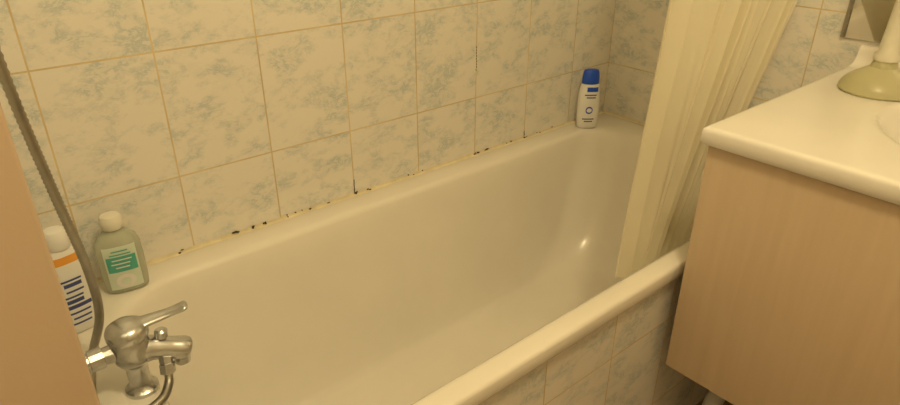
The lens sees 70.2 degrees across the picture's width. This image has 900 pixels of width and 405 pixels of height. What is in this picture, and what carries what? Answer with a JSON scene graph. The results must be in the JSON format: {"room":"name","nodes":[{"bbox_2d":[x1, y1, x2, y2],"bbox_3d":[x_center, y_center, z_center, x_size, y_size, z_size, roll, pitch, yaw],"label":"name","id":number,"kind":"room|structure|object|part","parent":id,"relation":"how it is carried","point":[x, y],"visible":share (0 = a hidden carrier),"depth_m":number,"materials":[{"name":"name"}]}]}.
{"room":"bathroom","nodes":[
{"label":"bathroom","id":0,"kind":"room"},
{"bbox_2d":[0,0,615,277],"bbox_3d":[-0.347,-0.603,1.261,2.365,2.450,0.100,-21,34,-35],"label":"wall","id":1,"kind":"structure","parent":0,"point":[195,122],"depth_m":1.35,"materials":[{"name":"tile"}]},
{"bbox_2d":[696,397,732,404],"bbox_3d":[0.424,0.950,1.021,2.365,0.100,2.500,-21,34,-35],"label":"floor","id":2,"kind":"structure","parent":0,"point":[701,401],"depth_m":1.72,"materials":[{"name":"tile"}]},
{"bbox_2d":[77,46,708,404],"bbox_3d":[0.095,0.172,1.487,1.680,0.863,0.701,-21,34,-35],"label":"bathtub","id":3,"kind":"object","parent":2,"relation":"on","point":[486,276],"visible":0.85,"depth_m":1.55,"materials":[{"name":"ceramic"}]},
{"bbox_2d":[43,225,94,333],"bbox_3d":[-0.646,0.129,1.083,0.047,0.194,0.072,20,33,33],"label":"lotion bottle","id":4,"kind":"object","parent":3,"relation":"on","point":[72,279],"visible":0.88,"depth_m":1.06,"materials":[{"name":"white plastic"}]},
{"bbox_2d":[60,275,80,284],"bbox_3d":[-0.631,0.129,1.064,0.003,0.004,0.034,20,33,33],"label":"print","id":5,"kind":"object","parent":4,"relation":"on","point":[80,275],"depth_m":1.06},
{"bbox_2d":[63,279,81,289],"bbox_3d":[-0.630,0.137,1.069,0.001,0.007,0.028,20,33,33],"label":"print","id":6,"kind":"object","parent":4,"relation":"on","point":[79,281],"depth_m":1.07},
{"bbox_2d":[66,286,83,294],"bbox_3d":[-0.629,0.147,1.075,0.001,0.004,0.028,20,33,33],"label":"print","id":7,"kind":"object","parent":4,"relation":"on","point":[82,286],"depth_m":1.07},
{"bbox_2d":[66,292,83,300],"bbox_3d":[-0.632,0.158,1.077,0.003,0.004,0.030,20,33,33],"label":"print","id":8,"kind":"object","parent":4,"relation":"on","point":[82,292],"depth_m":1.08},
{"bbox_2d":[67,295,84,305],"bbox_3d":[-0.632,0.166,1.081,0.002,0.007,0.027,20,33,33],"label":"print","id":9,"kind":"object","parent":4,"relation":"on","point":[82,297],"depth_m":1.08},
{"bbox_2d":[69,298,91,310],"bbox_3d":[-0.630,0.173,1.089,0.003,0.007,0.039,20,33,33],"label":"print","id":10,"kind":"object","parent":4,"relation":"on","point":[88,300],"depth_m":1.09},
{"bbox_2d":[71,306,90,315],"bbox_3d":[-0.631,0.185,1.093,0.002,0.004,0.035,19,33,33],"label":"print","id":11,"kind":"object","parent":4,"relation":"on","point":[89,306],"depth_m":1.09},
{"bbox_2d":[74,311,91,319],"bbox_3d":[-0.630,0.194,1.099,0.001,0.004,0.030,20,33,33],"label":"print","id":12,"kind":"object","parent":4,"relation":"on","point":[90,311],"depth_m":1.10},
{"bbox_2d":[74,316,91,325],"bbox_3d":[-0.632,0.204,1.101,0.002,0.004,0.031,22,34,36],"label":"print","id":13,"kind":"object","parent":4,"relation":"on","point":[78,320],"depth_m":1.10},
{"bbox_2d":[94,211,148,292],"bbox_3d":[-0.619,0.091,1.197,0.080,0.158,0.047,-15,30,-26],"label":"bottle","id":14,"kind":"object","parent":3,"relation":"on","point":[118,250],"visible":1,"depth_m":1.18,"materials":[{"name":"green plastic"}]},
{"bbox_3d":[-0.608,0.113,1.187,0.050,0.032,0.003,-15,30,-26],"label":"teal panel","id":15,"kind":"part","parent":14,"relation":"part of","materials":[{"name":"teal paper"}]},
{"bbox_2d":[576,68,599,127],"bbox_3d":[0.430,-0.322,1.980,0.068,0.184,0.043,-1,27,-2],"label":"shampoo bottle","id":16,"kind":"object","parent":3,"relation":"on","point":[588,102],"visible":1,"depth_m":1.97,"materials":[{"name":"white plastic"}]},
{"bbox_2d":[702,390,724,404],"bbox_3d":[0.805,0.453,1.678,0.534,0.191,0.040,-21,34,-35],"label":"pipe","id":17,"kind":"object","parent":2,"relation":"on","point":[711,398],"visible":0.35,"depth_m":1.50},
{"bbox_2d":[603,0,879,122],"bbox_3d":[1.292,-0.517,1.091,0.100,2.450,2.300,-21,34,-35],"label":"wall","id":18,"kind":"structure","parent":0,"point":[810,48],"depth_m":1.71,"materials":[{"name":"tile"}]},
{"bbox_2d":[615,0,797,278],"bbox_3d":[0.254,-0.493,0.935,1.683,1.590,0.080,-22,34,-36],"label":"shower curtain","id":19,"kind":"object","parent":18,"relation":"attached to","point":[714,57],"visible":0.85,"depth_m":1.33,"materials":[{"name":"beige fabric"}]},
{"bbox_2d":[666,67,899,404],"bbox_3d":[1.024,0.177,1.112,0.687,0.542,0.982,-21,34,-35],"label":"bathroom vanity","id":20,"kind":"object","parent":18,"relation":"attached to","point":[789,294],"visible":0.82,"depth_m":1.10,"materials":[{"name":"brown wood"}]},
{"bbox_2d":[700,67,899,204],"bbox_3d":[1.024,-0.008,1.017,0.687,0.125,0.982,-21,34,-35],"label":"countertop","id":21,"kind":"structure","parent":20,"relation":"on","point":[818,130],"depth_m":1.09,"materials":[{"name":"plastic"}]},
{"bbox_2d":[837,0,899,100],"bbox_3d":[0.873,-0.373,1.235,0.144,0.326,0.144,-21,34,-35],"label":"plunger","id":22,"kind":"object","parent":21,"relation":"on","point":[879,80],"visible":1,"depth_m":1.26,"materials":[{"name":"plastic"}]},
{"bbox_2d":[837,60,899,100],"bbox_3d":[0.873,-0.258,1.294,0.144,0.066,0.144,-21,34,-35],"label":"cup","id":23,"kind":"object","parent":22,"relation":"on","point":[879,80],"depth_m":1.26,"materials":[{"name":"rubber"}]},
{"bbox_3d":[0.873,-0.402,1.221,0.048,0.262,0.048,-21,34,-35],"label":"handle","id":24,"kind":"part","parent":22,"relation":"part of","materials":[{"name":"white plastic"}]},
{"bbox_2d":[840,0,895,42],"bbox_3d":[1.267,-0.588,0.991,0.009,0.832,1.033,-21,34,-35],"label":"wall mirror","id":25,"kind":"object","parent":18,"relation":"attached to","point":[866,20],"visible":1,"depth_m":1.48,"materials":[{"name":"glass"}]},
{"bbox_2d":[848,44,899,68],"bbox_3d":[1.261,-0.173,1.157,0.068,0.041,0.978,-21,34,-35],"label":"backsplash","id":26,"kind":"structure","parent":18,"relation":"attached to","point":[864,57],"depth_m":1.48,"materials":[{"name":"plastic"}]},
{"bbox_3d":[-0.724,-0.213,0.495,0.482,2.450,0.732,-21,34,-35],"label":"wall","id":27,"kind":"structure","parent":0,"visible":0},
{"bbox_2d":[0,103,99,404],"bbox_3d":[-0.483,-0.083,0.240,0.484,2.450,0.018,-21,34,-35],"label":"trim","id":28,"kind":"structure","parent":27,"relation":"attached to","point":[43,361],"depth_m":0.47,"materials":[{"name":"wood"}]},
{"bbox_2d":[0,47,192,404],"bbox_3d":[-0.479,-0.394,0.646,0.173,1.526,0.156,-21,34,-35],"label":"mixer tap","id":29,"kind":"object","parent":27,"relation":"attached to","point":[130,346],"visible":0.94,"depth_m":0.94,"materials":[{"name":"silver metal"}]},
{"bbox_3d":[-0.437,0.205,0.971,0.020,0.033,0.019,-21,34,-35],"label":"diverter knob","id":30,"kind":"part","parent":29,"relation":"part of","materials":[{"name":"silver metal"}]},
{"bbox_3d":[-0.438,0.170,0.958,0.086,0.025,0.038,-18,32,-31],"label":"lever","id":31,"kind":"part","parent":29,"relation":"part of","materials":[{"name":"silver metal"}]},
{"bbox_3d":[-0.440,0.221,0.977,0.087,0.058,0.042,-15,31,-27],"label":"spout","id":32,"kind":"part","parent":29,"relation":"part of","materials":[{"name":"silver metal"}]}
]}

